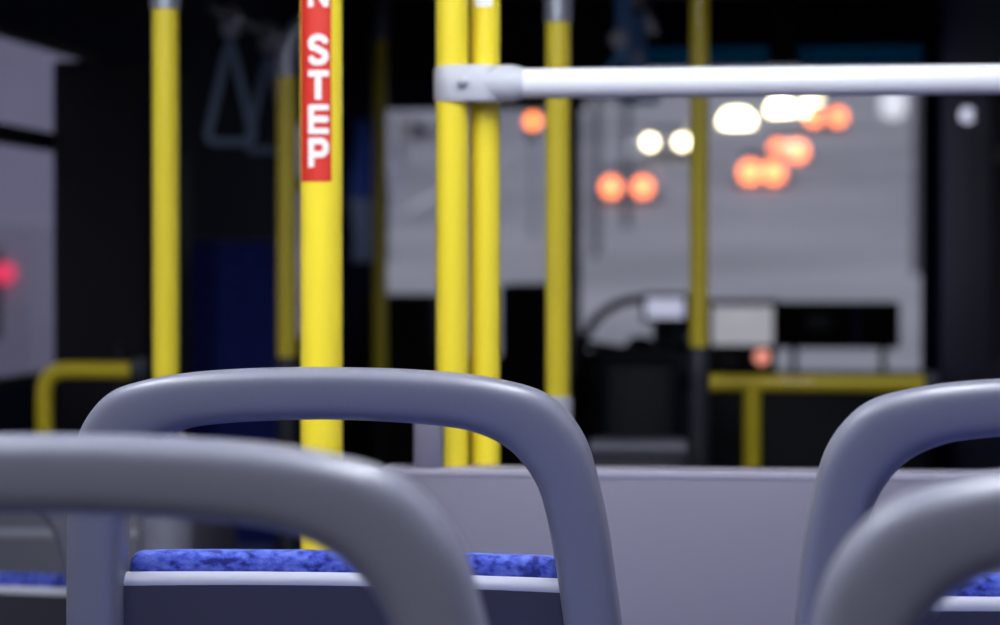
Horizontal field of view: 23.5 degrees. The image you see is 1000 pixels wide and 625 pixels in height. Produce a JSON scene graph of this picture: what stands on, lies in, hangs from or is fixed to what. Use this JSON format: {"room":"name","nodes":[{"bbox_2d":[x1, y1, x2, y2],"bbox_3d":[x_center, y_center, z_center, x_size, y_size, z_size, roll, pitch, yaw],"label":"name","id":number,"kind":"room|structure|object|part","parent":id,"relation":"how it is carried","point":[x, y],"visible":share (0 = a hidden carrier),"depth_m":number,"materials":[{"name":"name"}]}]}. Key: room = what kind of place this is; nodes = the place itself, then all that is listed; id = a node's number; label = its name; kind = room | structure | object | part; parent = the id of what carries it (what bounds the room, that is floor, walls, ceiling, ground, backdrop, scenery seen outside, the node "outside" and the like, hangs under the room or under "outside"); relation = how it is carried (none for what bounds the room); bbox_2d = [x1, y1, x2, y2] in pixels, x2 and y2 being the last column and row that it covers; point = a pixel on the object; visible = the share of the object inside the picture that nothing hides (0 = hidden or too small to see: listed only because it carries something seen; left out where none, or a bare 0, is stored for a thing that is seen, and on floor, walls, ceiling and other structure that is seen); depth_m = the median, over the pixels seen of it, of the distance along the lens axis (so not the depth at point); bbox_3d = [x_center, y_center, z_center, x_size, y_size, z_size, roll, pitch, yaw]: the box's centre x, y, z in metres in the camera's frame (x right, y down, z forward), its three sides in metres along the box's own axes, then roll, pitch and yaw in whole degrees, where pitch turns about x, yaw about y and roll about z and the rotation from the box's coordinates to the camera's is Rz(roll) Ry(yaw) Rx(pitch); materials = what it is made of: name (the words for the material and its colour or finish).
{"room":"vehicle interior","nodes":[
{"label":"vehicle interior","id":0,"kind":"room"},
{"bbox_2d":[0,0,300,548],"bbox_3d":[-1.366,0.059,3.541,0.060,2.250,11.300,0,1,7],"label":"wall","id":1,"kind":"structure","parent":0,"point":[234,190],"depth_m":7.26,"materials":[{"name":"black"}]},
{"bbox_2d":[0,23,101,387],"bbox_3d":[-1.131,-0.241,5.481,0.044,0.820,1.420,0,1,7],"label":"window","id":2,"kind":"structure","parent":1,"relation":"in","point":[11,135],"depth_m":5.62,"materials":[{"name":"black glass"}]},
{"bbox_2d":[297,115,299,342],"bbox_3d":[-0.731,-0.303,8.797,0.044,0.820,0.460,0,1,7],"label":"window","id":3,"kind":"structure","parent":1,"relation":"in","point":[298,116],"depth_m":8.66,"materials":[{"name":"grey glass"}]},
{"bbox_2d":[342,0,469,2],"bbox_3d":[-0.192,-1.093,3.398,2.420,0.060,11.460,0,1,7],"label":"ceiling","id":4,"kind":"structure","parent":0,"point":[343,1],"depth_m":8.98,"materials":[{"name":"grey"}]},
{"bbox_2d":[200,0,299,52],"bbox_3d":[-0.642,-0.933,6.482,0.060,0.375,1.250,0,1,7],"label":"rail","id":5,"kind":"object","parent":4,"relation":"attached to","point":[211,7],"visible":0.5,"depth_m":6.08,"materials":[{"name":"grey metal"}]},
{"bbox_2d":[204,5,256,145],"bbox_3d":[-0.687,-0.602,6.116,0.137,0.358,0.048,0,1,7],"label":"strap","id":6,"kind":"object","parent":5,"relation":"hanging from","point":[229,29],"visible":0.98,"depth_m":6.11,"materials":[{"name":"grey plastic"}]},
{"bbox_2d":[244,23,278,154],"bbox_3d":[-0.633,-0.610,6.563,0.137,0.358,0.048,0,1,7],"label":"strap","id":7,"kind":"object","parent":5,"relation":"hanging from","point":[268,46],"visible":0.54,"depth_m":6.56,"materials":[{"name":"grey plastic"}]},
{"bbox_2d":[631,0,657,34],"bbox_3d":[0.362,-0.966,6.386,0.060,0.305,1.600,0,1,7],"label":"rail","id":8,"kind":"object","parent":4,"relation":"attached to","point":[651,26],"visible":0.8,"depth_m":6.97,"materials":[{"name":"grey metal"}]},
{"bbox_2d":[607,0,639,66],"bbox_3d":[0.302,-0.698,5.894,0.127,0.297,0.048,0,1,7],"label":"strap","id":9,"kind":"object","parent":8,"relation":"hanging from","point":[620,38],"visible":0.71,"depth_m":5.89,"materials":[{"name":"blue"}]},
{"bbox_2d":[617,0,659,104],"bbox_3d":[0.374,-0.709,6.490,0.127,0.297,0.048,0,1,7],"label":"strap","id":10,"kind":"object","parent":8,"relation":"hanging from","point":[638,16],"visible":0.47,"depth_m":6.49,"materials":[{"name":"blue"}]},
{"bbox_2d":[342,0,940,468],"bbox_3d":[0.486,-0.042,9.038,2.300,2.250,0.060,0,1,7],"label":"window frame","id":11,"kind":"structure","parent":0,"point":[820,20],"depth_m":8.90,"materials":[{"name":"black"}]},
{"bbox_2d":[350,103,388,261],"bbox_3d":[-0.467,-0.483,8.935,0.207,0.591,0.124,1,1,45],"label":"hanging cloth","id":12,"kind":"object","parent":11,"relation":"hanging from","point":[362,175],"visible":0.74,"depth_m":8.91,"materials":[{"name":"blue fabric"}]},
{"bbox_2d":[342,0,799,110],"bbox_3d":[0.222,-0.962,8.964,1.781,0.401,0.085,0,1,7],"label":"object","id":13,"kind":"structure","parent":11,"relation":"attached to","point":[411,25],"depth_m":8.97,"materials":[{"name":"black plastic"}]},
{"bbox_2d":[570,109,580,371],"bbox_3d":[0.563,-0.383,9.022,2.012,1.216,0.040,0,1,7],"label":"window","id":14,"kind":"structure","parent":11,"relation":"in","point":[575,179],"depth_m":9.04,"materials":[{"name":"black glass"}]},
{"bbox_2d":[646,40,767,66],"bbox_3d":[0.751,-0.950,8.858,0.471,0.102,0.023,0,1,7],"label":"sun visor","id":15,"kind":"object","parent":11,"relation":"attached to","point":[724,52],"visible":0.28,"depth_m":8.85,"materials":[{"name":"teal plastic"}]},
{"bbox_2d":[800,40,923,64],"bbox_3d":[1.323,-0.943,8.789,0.449,0.102,0.023,0,1,7],"label":"sun visor","id":16,"kind":"object","parent":11,"relation":"attached to","point":[881,52],"visible":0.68,"depth_m":8.78,"materials":[{"name":"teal plastic"}]},
{"bbox_2d":[939,0,999,469],"bbox_3d":[0.977,0.065,3.258,0.060,2.250,11.300,0,1,7],"label":"wall","id":17,"kind":"structure","parent":0,"point":[970,29],"depth_m":7.43,"materials":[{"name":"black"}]},
{"bbox_2d":[959,107,975,122],"bbox_3d":[1.396,-0.590,7.178,0.048,0.048,0.034,0,1,7],"label":"lamp","id":18,"kind":"object","parent":17,"relation":"attached to","point":[967,114],"visible":1,"depth_m":7.17,"materials":[{"name":"white glass"}]},
{"bbox_2d":[993,95,999,368],"bbox_3d":[1.310,-0.251,6.008,0.044,0.820,1.250,0,1,7],"label":"window","id":19,"kind":"structure","parent":17,"relation":"in","point":[996,296],"depth_m":6.61,"materials":[{"name":"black glass"}]},
{"bbox_3d":[-0.192,1.226,3.441,2.420,0.080,11.460,0,1,7],"label":"floor","id":20,"kind":"structure","parent":0,"visible":0},
{"bbox_2d":[0,514,67,624],"bbox_3d":[-0.762,0.690,3.630,0.526,0.986,0.648,0,1,7],"label":"seat","id":21,"kind":"object","parent":20,"relation":"on","point":[26,598],"visible":0.3,"depth_m":3.39,"materials":[{"name":"grey plastic"}]},
{"bbox_2d":[0,571,66,587],"bbox_3d":[-0.779,0.560,3.485,0.410,0.385,0.162,0,1,7],"label":"cushion","id":22,"kind":"object","parent":21,"relation":"on","point":[8,579],"depth_m":3.40,"materials":[{"name":"blue fabric"}]},
{"bbox_3d":[-0.787,0.480,3.419,0.526,0.558,0.231,0,1,7],"label":"handle frame","id":23,"kind":"part","parent":21,"relation":"part of","materials":[{"name":"grey plastic"}]},
{"bbox_2d":[35,358,148,432],"bbox_3d":[-0.842,0.626,4.899,0.254,1.068,0.077,0,1,7],"label":"barrier","id":24,"kind":"object","parent":20,"relation":"on","point":[137,369],"visible":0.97,"depth_m":4.88,"materials":[{"name":"yellow metal"}]},
{"bbox_3d":[-0.913,0.619,4.907,0.069,1.040,0.035,0,1,7],"label":"post","id":25,"kind":"part","parent":24,"relation":"part of","materials":[{"name":"yellow metal"}]},
{"bbox_3d":[-0.811,0.117,4.885,0.138,0.035,0.035,0,1,7],"label":"rail","id":26,"kind":"part","parent":24,"relation":"part of","materials":[{"name":"yellow metal"}]},
{"bbox_2d":[0,514,235,572],"bbox_3d":[-0.871,0.751,4.649,0.655,0.827,0.406,0,1,7],"label":"wall panel","id":27,"kind":"object","parent":20,"relation":"on","point":[27,542],"visible":0.14,"depth_m":4.45,"materials":[{"name":"grey plastic"}]},
{"bbox_2d":[53,60,192,436],"bbox_3d":[-0.916,0.272,5.850,0.234,1.739,0.456,0,1,7],"label":"tall cabinet","id":28,"kind":"object","parent":20,"relation":"on","point":[102,109],"visible":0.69,"depth_m":5.64,"materials":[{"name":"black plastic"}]},
{"bbox_3d":[-0.940,0.266,5.653,0.210,1.519,0.012,0,1,7],"label":"door","id":29,"kind":"part","parent":28,"relation":"part of","materials":[{"name":"black plastic"}]},
{"bbox_3d":[-0.890,0.136,5.628,0.012,0.130,0.027,0,1,7],"label":"handle","id":30,"kind":"part","parent":28,"relation":"part of","materials":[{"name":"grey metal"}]},
{"bbox_2d":[138,0,194,551],"bbox_3d":[-0.473,0.062,3.383,0.130,2.250,0.123,0,1,7],"label":"pole","id":31,"kind":"object","parent":20,"relation":"on","point":[153,533],"visible":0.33,"depth_m":3.36,"materials":[{"name":"yellow metal"}]},
{"bbox_2d":[192,240,276,548],"bbox_3d":[-0.795,0.471,6.318,0.381,1.325,0.495,0,1,7],"label":"partition panel","id":32,"kind":"object","parent":20,"relation":"on","point":[234,282],"visible":0.12,"depth_m":6.44,"materials":[{"name":"blue plastic"}]},
{"bbox_3d":[-0.800,0.674,6.285,0.381,0.100,0.420,0,1,7],"label":"seat","id":33,"kind":"part","parent":32,"relation":"part of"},
{"bbox_2d":[275,15,299,548],"bbox_3d":[-0.376,0.034,4.882,0.182,2.251,0.066,0,1,7],"label":"pole","id":34,"kind":"object","parent":20,"relation":"on","point":[288,46],"visible":0.54,"depth_m":4.87,"materials":[{"name":"metal"}]},
{"bbox_2d":[372,0,389,466],"bbox_3d":[-0.350,-0.008,7.127,0.069,2.251,0.134,0,1,7],"label":"pole","id":35,"kind":"object","parent":20,"relation":"on","point":[380,10],"visible":0.66,"depth_m":7.07,"materials":[{"name":"metal"}]},
{"bbox_2d":[544,0,572,415],"bbox_3d":[0.115,0.058,3.631,0.128,2.250,0.066,-1,1,-25],"label":"pole","id":36,"kind":"object","parent":20,"relation":"on","point":[557,13],"visible":0.54,"depth_m":3.60,"materials":[{"name":"yellow metal"}]},
{"bbox_2d":[596,352,683,436],"bbox_3d":[0.433,0.619,7.225,0.317,1.015,0.535,0,1,7],"label":"seat","id":37,"kind":"object","parent":20,"relation":"on","point":[638,393],"visible":0.19,"depth_m":6.96,"materials":[{"name":"black plastic"}]},
{"bbox_2d":[588,436,692,466],"bbox_3d":[0.264,0.700,4.555,0.201,0.932,0.120,0,1,7],"label":"box","id":38,"kind":"object","parent":20,"relation":"on","point":[606,450],"visible":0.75,"depth_m":4.50,"materials":[{"name":"grey plastic"}]},
{"bbox_2d":[361,283,930,468],"bbox_3d":[0.517,0.484,8.595,1.997,1.173,0.670,0,1,7],"label":"dashboard","id":39,"kind":"object","parent":20,"relation":"on","point":[797,428],"visible":0.22,"depth_m":8.45,"materials":[{"name":"black plastic"}]},
{"bbox_2d":[578,295,688,393],"bbox_3d":[0.471,0.170,8.109,0.333,0.459,0.334,-1,1,-38],"label":"steering wheel","id":40,"kind":"object","parent":39,"relation":"attached to","point":[640,343],"visible":0.48,"depth_m":8.11,"materials":[{"name":"black plastic"}]},
{"bbox_2d":[641,293,688,351],"bbox_3d":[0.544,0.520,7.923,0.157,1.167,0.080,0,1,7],"label":"monitor","id":41,"kind":"object","parent":39,"relation":"on","point":[663,308],"visible":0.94,"depth_m":7.89,"materials":[{"name":"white plastic"}]},
{"bbox_2d":[708,300,778,373],"bbox_3d":[0.851,0.086,8.432,0.257,0.261,0.080,0,1,7],"label":"monitor","id":42,"kind":"object","parent":39,"relation":"on","point":[742,326],"visible":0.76,"depth_m":8.41,"materials":[{"name":"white plastic"}]},
{"bbox_2d":[754,350,769,373],"bbox_3d":[0.903,0.173,8.279,0.052,0.093,0.090,0,1,7],"label":"lamp","id":43,"kind":"object","parent":39,"relation":"on","point":[761,357],"visible":0.96,"depth_m":8.24,"materials":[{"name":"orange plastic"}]},
{"bbox_2d":[710,369,930,468],"bbox_3d":[1.111,0.643,8.577,0.812,0.857,0.570,0,1,7],"label":"shelf","id":44,"kind":"object","parent":39,"relation":"attached to","point":[797,428],"depth_m":8.30,"materials":[{"name":"metal"}]},
{"bbox_2d":[779,302,899,370],"bbox_3d":[1.229,0.086,8.725,0.436,0.250,0.128,0,1,7],"label":"monitor","id":45,"kind":"object","parent":39,"relation":"on","point":[804,325],"visible":0.94,"depth_m":8.67,"materials":[{"name":"black plastic"}]},
{"bbox_3d":[1.152,0.038,8.673,0.090,0.050,0.008,0,1,7],"label":"slot plate","id":46,"kind":"part","parent":45,"relation":"part of","materials":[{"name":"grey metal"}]},
{"bbox_2d":[687,0,709,466],"bbox_3d":[0.397,0.037,4.712,0.066,2.250,0.116,0,1,20],"label":"pole","id":47,"kind":"object","parent":20,"relation":"on","point":[698,350],"visible":0.78,"depth_m":4.67,"materials":[{"name":"metal"}]},
{"bbox_2d":[710,371,939,466],"bbox_3d":[0.644,0.639,4.921,0.502,1.040,0.081,0,1,7],"label":"railing","id":48,"kind":"object","parent":20,"relation":"on","point":[751,385],"visible":0.52,"depth_m":4.91,"materials":[{"name":"yellow metal"}]},
{"bbox_3d":[0.517,0.646,4.936,0.037,0.986,0.037,0,1,7],"label":"post","id":49,"kind":"part","parent":48,"relation":"part of","materials":[{"name":"yellow metal"}]},
{"bbox_3d":[0.630,0.144,4.913,0.475,0.037,0.037,0,1,7],"label":"rail","id":50,"kind":"part","parent":48,"relation":"part of","materials":[{"name":"yellow metal"}]},
{"bbox_3d":[-0.560,1.153,0.386,2.300,0.180,5.190,0,1,7],"label":"platform","id":51,"kind":"object","parent":20,"relation":"on","visible":0},
{"bbox_2d":[0,433,486,624],"bbox_3d":[-0.206,0.555,1.636,0.526,0.986,0.648,0,1,7],"label":"seat","id":52,"kind":"object","parent":51,"relation":"on","point":[369,516],"visible":1,"depth_m":1.30,"materials":[{"name":"grey plastic"}]},
{"bbox_2d":[300,0,342,549],"bbox_3d":[-0.203,-0.016,2.734,0.111,2.070,0.111,0,1,7],"label":"pole","id":53,"kind":"object","parent":51,"relation":"on","point":[321,127],"visible":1,"depth_m":2.71,"materials":[{"name":"yellow metal"}]},
{"bbox_2d":[66,367,621,624],"bbox_3d":[-0.112,0.534,2.340,0.526,0.986,0.648,0,1,7],"label":"seat","id":54,"kind":"object","parent":51,"relation":"on","point":[577,585],"visible":0.84,"depth_m":2.04,"materials":[{"name":"grey plastic"}]},
{"bbox_2d":[130,549,556,577],"bbox_3d":[-0.129,0.404,2.195,0.410,0.385,0.162,0,1,7],"label":"cushion","id":55,"kind":"object","parent":54,"relation":"on","point":[153,563],"depth_m":2.13,"materials":[{"name":"blue fabric"}]},
{"bbox_2d":[386,423,999,624],"bbox_3d":[0.370,0.557,2.773,1.018,0.924,0.064,0,1,7],"label":"partition panel","id":56,"kind":"object","parent":51,"relation":"on","point":[691,545],"visible":0.38,"depth_m":2.76,"materials":[{"name":"plastic"}]},
{"bbox_2d":[435,0,467,466],"bbox_3d":[-0.057,-0.436,2.820,0.047,1.232,0.047,0,1,7],"label":"pole","id":57,"kind":"object","parent":56,"relation":"on","point":[451,16],"visible":0.86,"depth_m":2.81,"materials":[{"name":"yellow metal"}]},
{"bbox_2d":[434,63,999,104],"bbox_3d":[0.400,-0.267,2.776,0.963,0.060,0.080,0,1,7],"label":"rail","id":58,"kind":"object","parent":57,"relation":"attached to","point":[509,83],"visible":0.96,"depth_m":2.77,"materials":[{"name":"white metal"}]},
{"bbox_2d":[481,64,522,102],"bbox_3d":[0.003,-0.268,2.813,0.050,0.045,0.045,0,1,7],"label":"socket","id":59,"kind":"object","parent":58,"relation":"attached to","point":[499,83],"depth_m":2.79,"materials":[{"name":"grey"}]},
{"bbox_2d":[470,0,499,464],"bbox_3d":[-0.018,-0.437,2.845,0.044,1.232,0.044,0,1,7],"label":"pole","id":60,"kind":"object","parent":56,"relation":"on","point":[484,14],"visible":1,"depth_m":2.84,"materials":[{"name":"yellow metal"}]},
{"bbox_2d":[793,379,999,624],"bbox_3d":[0.511,0.538,2.184,0.526,0.986,0.648,0,1,7],"label":"seat","id":61,"kind":"object","parent":51,"relation":"on","point":[886,431],"visible":0.77,"depth_m":1.90,"materials":[{"name":"grey plastic"}]},
{"bbox_2d":[951,572,999,596],"bbox_3d":[0.494,0.408,2.039,0.410,0.385,0.162,0,1,7],"label":"cushion","id":62,"kind":"object","parent":61,"relation":"on","point":[988,586],"depth_m":1.98,"materials":[{"name":"blue fabric"}]},
{"bbox_2d":[811,472,999,624],"bbox_3d":[0.419,0.562,1.500,0.526,0.986,0.648,0,1,7],"label":"seat","id":63,"kind":"object","parent":51,"relation":"on","point":[922,546],"visible":1,"depth_m":1.21,"materials":[{"name":"grey plastic"}]},
{"label":"outside","id":64,"kind":"structure","parent":0,"visible":0},
{"bbox_2d":[297,95,912,257],"bbox_3d":[13.776,-12.807,113.954,120.000,24.490,290.000,0,1,7],"label":"pavement","id":65,"kind":"structure","parent":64,"point":[410,184],"depth_m":90.36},
{"bbox_2d":[0,37,408,221],"bbox_3d":[-11.984,-8.830,75.832,14.600,13.500,28.600,0,1,7],"label":"building","id":66,"kind":"structure","parent":65,"relation":"on","point":[26,71],"depth_m":61.85,"materials":[{"name":"grey"}]},
{"bbox_2d":[409,110,530,160],"bbox_3d":[-7.861,-16.432,126.573,14.600,15.500,50.600,0,1,7],"label":"building","id":67,"kind":"structure","parent":65,"relation":"on","point":[419,120],"depth_m":107.60,"materials":[{"name":"grey"}]},
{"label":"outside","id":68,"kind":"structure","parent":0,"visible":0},
{"bbox_2d":[297,96,920,370],"bbox_3d":[11.790,-12.692,114.196,18.000,24.490,290.000,0,1,7],"label":"road","id":69,"kind":"structure","parent":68,"point":[841,228],"depth_m":63.40,"materials":[{"name":"grey asphalt"}]},
{"bbox_2d":[0,219,53,376],"bbox_3d":[-3.220,0.402,15.827,1.800,1.950,4.735,0,1,7],"label":"van","id":70,"kind":"object","parent":69,"relation":"on","point":[26,245],"visible":0.25,"depth_m":13.52,"materials":[{"name":"grey paint"}]},
{"bbox_2d":[0,263,15,282],"bbox_3d":[-2.781,-0.221,13.443,0.110,0.110,0.130,0,1,7],"label":"tail light","id":71,"kind":"object","parent":70,"relation":"attached to","point":[7,270],"depth_m":13.41,"materials":[{"name":"red"}]},
{"bbox_2d":[526,109,539,239],"bbox_3d":[0.836,-3.552,60.349,0.340,3.454,0.260,0,1,7],"label":"traffic light","id":72,"kind":"object","parent":69,"relation":"on","point":[533,115],"visible":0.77,"depth_m":60.31,"materials":[{"name":"grey metal"}]},
{"bbox_3d":[0.840,-3.165,60.386,0.116,2.679,0.116,0,1,7],"label":"post","id":73,"kind":"part","parent":72,"relation":"part of","materials":[{"name":"grey metal"}]},
{"bbox_2d":[591,98,599,256],"bbox_3d":[1.857,-3.491,55.120,0.872,4.412,0.492,0,1,7],"label":"street lamp","id":74,"kind":"object","parent":69,"relation":"on","point":[595,102],"visible":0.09,"depth_m":55.01,"materials":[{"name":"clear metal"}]},
{"bbox_2d":[600,98,629,226],"bbox_3d":[3.037,-4.378,64.028,0.872,4.195,0.492,0,1,7],"label":"street lamp","id":75,"kind":"object","parent":69,"relation":"on","point":[626,108],"visible":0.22,"depth_m":63.91,"materials":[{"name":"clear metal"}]},
{"bbox_3d":[3.219,-4.378,64.006,0.504,4.195,0.197,0,1,7],"label":"post","id":76,"kind":"part","parent":75,"relation":"part of","materials":[{"name":"grey metal"}]},
{"bbox_2d":[600,163,662,201],"bbox_3d":[4.052,-3.843,74.050,1.800,1.449,4.280,0,1,7],"label":"car","id":77,"kind":"object","parent":69,"relation":"on","point":[645,178],"visible":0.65,"depth_m":72.26,"materials":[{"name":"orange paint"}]},
{"bbox_2d":[602,178,619,195],"bbox_3d":[3.332,-3.761,72.048,0.540,0.540,0.130,0,1,7],"label":"tail light","id":78,"kind":"object","parent":77,"relation":"attached to","point":[610,186],"depth_m":71.99,"materials":[{"name":"orange glass"}]},
{"bbox_2d":[634,178,651,195],"bbox_3d":[4.275,-3.759,71.934,0.540,0.540,0.130,0,1,7],"label":"tail light","id":79,"kind":"object","parent":77,"relation":"attached to","point":[642,186],"depth_m":71.89,"materials":[{"name":"orange glass"}]},
{"bbox_2d":[643,125,689,157],"bbox_3d":[6.591,-6.596,93.863,1.800,1.449,4.324,0,1,7],"label":"car","id":80,"kind":"object","parent":69,"relation":"on","point":[659,139],"visible":0.75,"depth_m":92.40,"materials":[{"name":"grey paint"}]},
{"bbox_2d":[719,108,755,125],"bbox_3d":[11.623,-9.225,117.385,1.800,1.449,4.324,0,1,7],"label":"car","id":81,"kind":"object","parent":69,"relation":"on","point":[732,116],"visible":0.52,"depth_m":115.27,"materials":[{"name":"white paint"}]},
{"bbox_2d":[734,150,789,185],"bbox_3d":[8.694,-4.612,79.520,1.800,1.449,4.280,0,1,7],"label":"car","id":82,"kind":"object","parent":69,"relation":"on","point":[751,166],"visible":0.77,"depth_m":77.56,"materials":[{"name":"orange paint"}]},
{"bbox_2d":[740,161,760,182],"bbox_3d":[8.073,-4.530,77.506,0.680,0.680,0.130,0,1,7],"label":"tail light","id":83,"kind":"object","parent":82,"relation":"attached to","point":[750,172],"depth_m":77.46,"materials":[{"name":"orange"}]},
{"bbox_2d":[763,161,783,182],"bbox_3d":[8.818,-4.529,77.416,0.680,0.680,0.130,0,1,7],"label":"tail light","id":84,"kind":"object","parent":82,"relation":"attached to","point":[773,171],"depth_m":77.37,"materials":[{"name":"orange"}]},
{"bbox_2d":[765,132,811,160],"bbox_3d":[10.945,-6.082,91.310,1.800,1.449,4.280,0,1,7],"label":"car","id":85,"kind":"object","parent":69,"relation":"on","point":[798,144],"visible":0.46,"depth_m":89.42,"materials":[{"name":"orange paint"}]},
{"bbox_2d":[769,141,787,149],"bbox_3d":[10.349,-6.000,89.293,0.720,0.720,0.130,0,1,7],"label":"tail light","id":86,"kind":"object","parent":85,"relation":"attached to","point":[778,145],"depth_m":89.23,"materials":[{"name":"orange"}]},
{"bbox_2d":[788,141,806,160],"bbox_3d":[11.044,-5.998,89.209,0.720,0.720,0.130,0,1,7],"label":"tail light","id":87,"kind":"object","parent":85,"relation":"attached to","point":[797,150],"depth_m":89.16,"materials":[{"name":"orange"}]},
{"bbox_2d":[768,98,821,113],"bbox_3d":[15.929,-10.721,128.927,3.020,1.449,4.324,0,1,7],"label":"car","id":88,"kind":"object","parent":69,"relation":"on","point":[778,105],"visible":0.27,"depth_m":126.91,"materials":[{"name":"white paint"}]},
{"bbox_2d":[806,102,845,128],"bbox_3d":[15.285,-9.101,112.894,1.820,1.449,4.280,0,1,7],"label":"car","id":89,"kind":"object","parent":69,"relation":"on","point":[819,114],"visible":0.78,"depth_m":110.91,"materials":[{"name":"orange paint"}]},
{"bbox_2d":[806,109,821,124],"bbox_3d":[14.490,-9.019,110.901,0.720,0.720,0.130,0,1,7],"label":"tail light","id":90,"kind":"object","parent":89,"relation":"attached to","point":[813,117],"depth_m":110.85,"materials":[{"name":"orange"}]},
{"bbox_2d":[830,109,845,124],"bbox_3d":[15.582,-9.017,110.769,0.720,0.720,0.130,0,1,7],"label":"tail light","id":91,"kind":"object","parent":89,"relation":"attached to","point":[838,116],"depth_m":110.72,"materials":[{"name":"orange"}]},
{"bbox_2d":[881,96,904,118],"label":"street lamp","id":92,"kind":"object","parent":69,"relation":"on","point":[892,107],"depth_m":49.12,"materials":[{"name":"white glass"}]},
{"bbox_2d":[912,95,920,274],"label":"street lamp","id":93,"kind":"object","parent":69,"relation":"on","point":[916,216],"depth_m":49.20,"materials":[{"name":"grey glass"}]},
{"bbox_3d":[8.408,-2.813,49.304,0.504,4.068,0.197,0,1,7],"label":"post","id":94,"kind":"part","parent":93,"relation":"part of","materials":[{"name":"grey metal"}]}
]}

